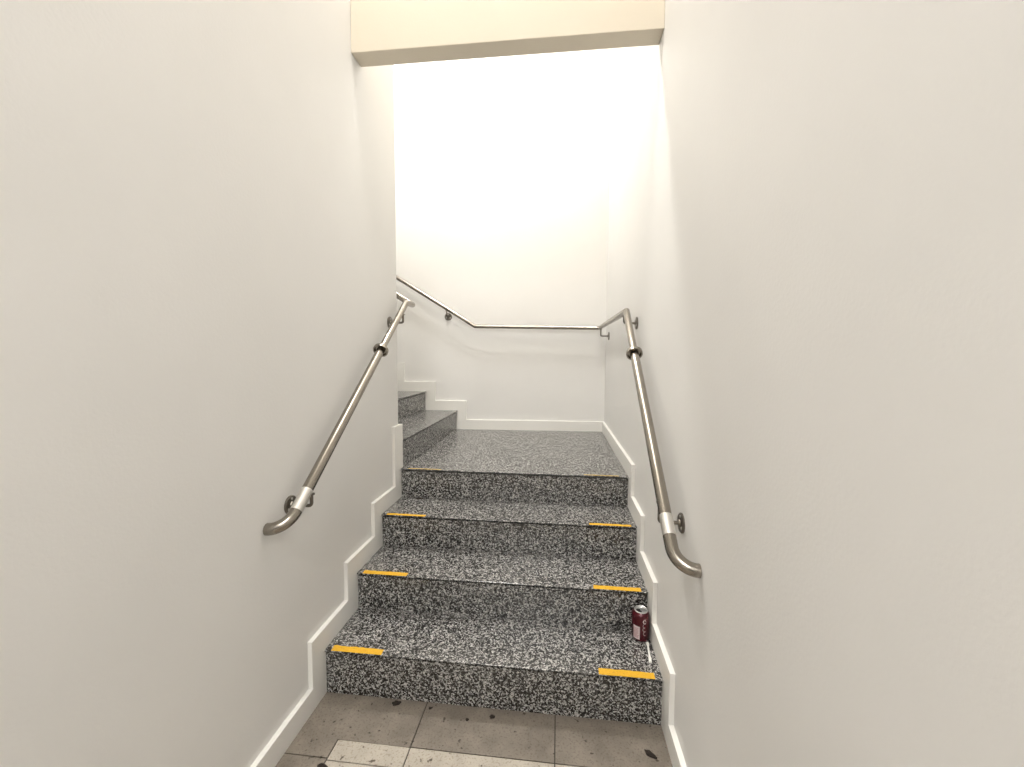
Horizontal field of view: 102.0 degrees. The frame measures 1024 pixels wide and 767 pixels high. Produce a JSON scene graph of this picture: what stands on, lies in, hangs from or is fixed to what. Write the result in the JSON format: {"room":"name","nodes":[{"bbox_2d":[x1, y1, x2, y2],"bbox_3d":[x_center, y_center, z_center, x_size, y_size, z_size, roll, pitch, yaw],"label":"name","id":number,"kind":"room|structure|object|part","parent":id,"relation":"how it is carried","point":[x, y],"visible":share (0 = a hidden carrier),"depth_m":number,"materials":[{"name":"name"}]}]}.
{"room":"stairwell","nodes":[
{"label":"stairwell","id":0,"kind":"room"},
{"bbox_2d":[0,0,397,766],"bbox_3d":[-1.016,-1.001,-0.199,0.200,4.760,5.007,1,4,6],"label":"wall","id":1,"kind":"structure","parent":0,"point":[198,215],"depth_m":0.99,"materials":[{"name":"white paint"}]},
{"bbox_2d":[250,424,402,766],"bbox_3d":[-0.917,0.854,-0.081,0.018,0.924,5.025,1,4,6],"label":"baseboard","id":2,"kind":"structure","parent":1,"relation":"attached to","point":[279,743],"depth_m":1.67,"materials":[{"name":"white paint"}]},
{"bbox_2d":[263,291,414,535],"bbox_3d":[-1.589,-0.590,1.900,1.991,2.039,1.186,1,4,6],"label":"handrail","id":3,"kind":"object","parent":1,"relation":"attached to","point":[294,506],"visible":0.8,"depth_m":1.54,"materials":[{"name":"metal"}]},
{"bbox_3d":[-0.749,0.412,1.411,0.012,0.064,0.064,1,4,6],"label":"wall plate","id":4,"kind":"part","parent":3,"relation":"part of","materials":[{"name":"metal"}]},
{"bbox_3d":[-0.650,-0.325,2.223,0.012,0.064,0.064,1,4,6],"label":"wall plate","id":5,"kind":"part","parent":3,"relation":"part of","materials":[{"name":"metal"}]},
{"bbox_3d":[-1.556,-0.902,2.244,1.972,1.460,0.458,1,4,6],"label":"rail","id":6,"kind":"part","parent":3,"relation":"part of","materials":[{"name":"metal"}]},
{"bbox_2d":[275,692,672,766],"bbox_3d":[-0.278,1.350,-0.082,1.301,0.060,5.100,1,4,6],"label":"floor","id":7,"kind":"structure","parent":0,"point":[343,730],"depth_m":1.43,"materials":[{"name":"grey tile"}]},
{"bbox_2d":[317,763,327,766],"bbox_3d":[-0.604,1.223,1.325,0.036,0.007,0.025,-1,4,-15],"label":"dead leaf","id":8,"kind":"object","parent":7,"relation":"on","point":[320,764],"visible":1,"depth_m":1.33,"materials":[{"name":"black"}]},
{"bbox_2d":[392,700,400,705],"bbox_3d":[-0.437,1.208,1.570,0.036,0.007,0.020,0,4,-8],"label":"clod","id":9,"kind":"object","parent":7,"relation":"on","point":[395,702],"visible":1,"depth_m":1.57,"materials":[{"name":"black soil"}]},
{"bbox_2d":[324,391,662,724],"bbox_3d":[-1.115,0.219,2.674,3.563,1.829,2.150,1,4,6],"label":"staircase","id":10,"kind":"structure","parent":7,"relation":"on","point":[515,582],"depth_m":1.83,"materials":[{"name":"stone"}]},
{"bbox_2d":[631,605,649,641],"bbox_3d":[0.520,0.970,1.677,0.069,0.120,0.070,1,4,6],"label":"drink can","id":11,"kind":"object","parent":10,"relation":"on","point":[640,614],"visible":1,"depth_m":1.65,"materials":[{"name":"red paint"}]},
{"bbox_3d":[0.497,0.992,1.656,0.003,0.052,0.027,-3,5,-45],"label":"print panel","id":12,"kind":"part","parent":11,"relation":"part of","materials":[{"name":"grey"}]},
{"bbox_3d":[0.521,0.913,1.674,0.053,0.006,0.053,1,4,6],"label":"lid","id":13,"kind":"part","parent":11,"relation":"part of","materials":[{"name":"silver metal"}]},
{"bbox_2d":[646,642,651,662],"bbox_3d":[0.525,1.030,1.590,0.011,0.011,0.109,1,4,12],"label":"stick","id":14,"kind":"object","parent":10,"relation":"on","point":[647,643],"visible":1,"depth_m":1.58,"materials":[{"name":"white"}]},
{"bbox_2d":[644,749,656,758],"bbox_3d":[0.459,1.224,1.371,0.045,0.010,0.018,4,5,41],"label":"dead leaf","id":15,"kind":"object","parent":7,"relation":"on","point":[649,753],"visible":1,"depth_m":1.37,"materials":[{"name":"black plant"}]},
{"bbox_2d":[394,48,611,420],"bbox_3d":[-0.976,-1.255,3.686,3.596,4.760,0.200,1,4,4],"label":"wall","id":16,"kind":"structure","parent":0,"point":[502,163],"depth_m":3.52,"materials":[{"name":"white paint"}]},
{"bbox_2d":[397,363,601,431],"bbox_3d":[-1.003,-0.174,3.649,3.569,1.340,0.018,1,4,4],"label":"baseboard","id":17,"kind":"structure","parent":16,"relation":"attached to","point":[431,403],"depth_m":3.63,"materials":[{"name":"white"}]},
{"bbox_2d":[396,275,701,577],"bbox_3d":[-0.975,-0.663,2.440,3.292,2.218,2.406,1,4,6],"label":"handrail","id":18,"kind":"object","parent":16,"relation":"attached to","point":[634,353],"visible":0.84,"depth_m":1.53,"materials":[{"name":"metal"}]},
{"bbox_3d":[-0.553,-0.579,3.596,0.064,0.064,0.012,1,4,4],"label":"wall plate","id":19,"kind":"part","parent":18,"relation":"part of","materials":[{"name":"metal"}]},
{"bbox_3d":[-0.956,-0.995,2.787,3.243,1.600,1.671,1,4,6],"label":"rail","id":20,"kind":"part","parent":18,"relation":"part of","materials":[{"name":"metal"}]},
{"bbox_3d":[0.637,-0.310,2.134,0.012,0.064,0.064,1,4,6],"label":"wall plate","id":21,"kind":"part","parent":18,"relation":"part of","materials":[{"name":"metal"}]},
{"bbox_3d":[0.538,0.446,1.327,0.012,0.064,0.064,1,4,6],"label":"wall plate","id":22,"kind":"part","parent":18,"relation":"part of","materials":[{"name":"metal"}]},
{"bbox_2d":[350,0,664,66],"bbox_3d":[-0.034,-2.457,1.686,1.301,2.090,0.091,1,4,6],"label":"ceiling beam","id":23,"kind":"structure","parent":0,"point":[383,32],"depth_m":1.72,"materials":[{"name":"beige paint"}]},
{"bbox_2d":[604,0,1023,766],"bbox_3d":[0.562,-1.032,0.405,0.200,4.760,6.558,1,4,6],"label":"wall","id":24,"kind":"structure","parent":0,"point":[816,209],"depth_m":0.61,"materials":[{"name":"white paint"}]},
{"bbox_2d":[602,421,686,766],"bbox_3d":[0.431,0.910,0.445,0.018,0.759,6.358,1,4,6],"label":"baseboard","id":25,"kind":"structure","parent":24,"relation":"attached to","point":[663,660],"depth_m":1.64,"materials":[{"name":"white"}]}
]}

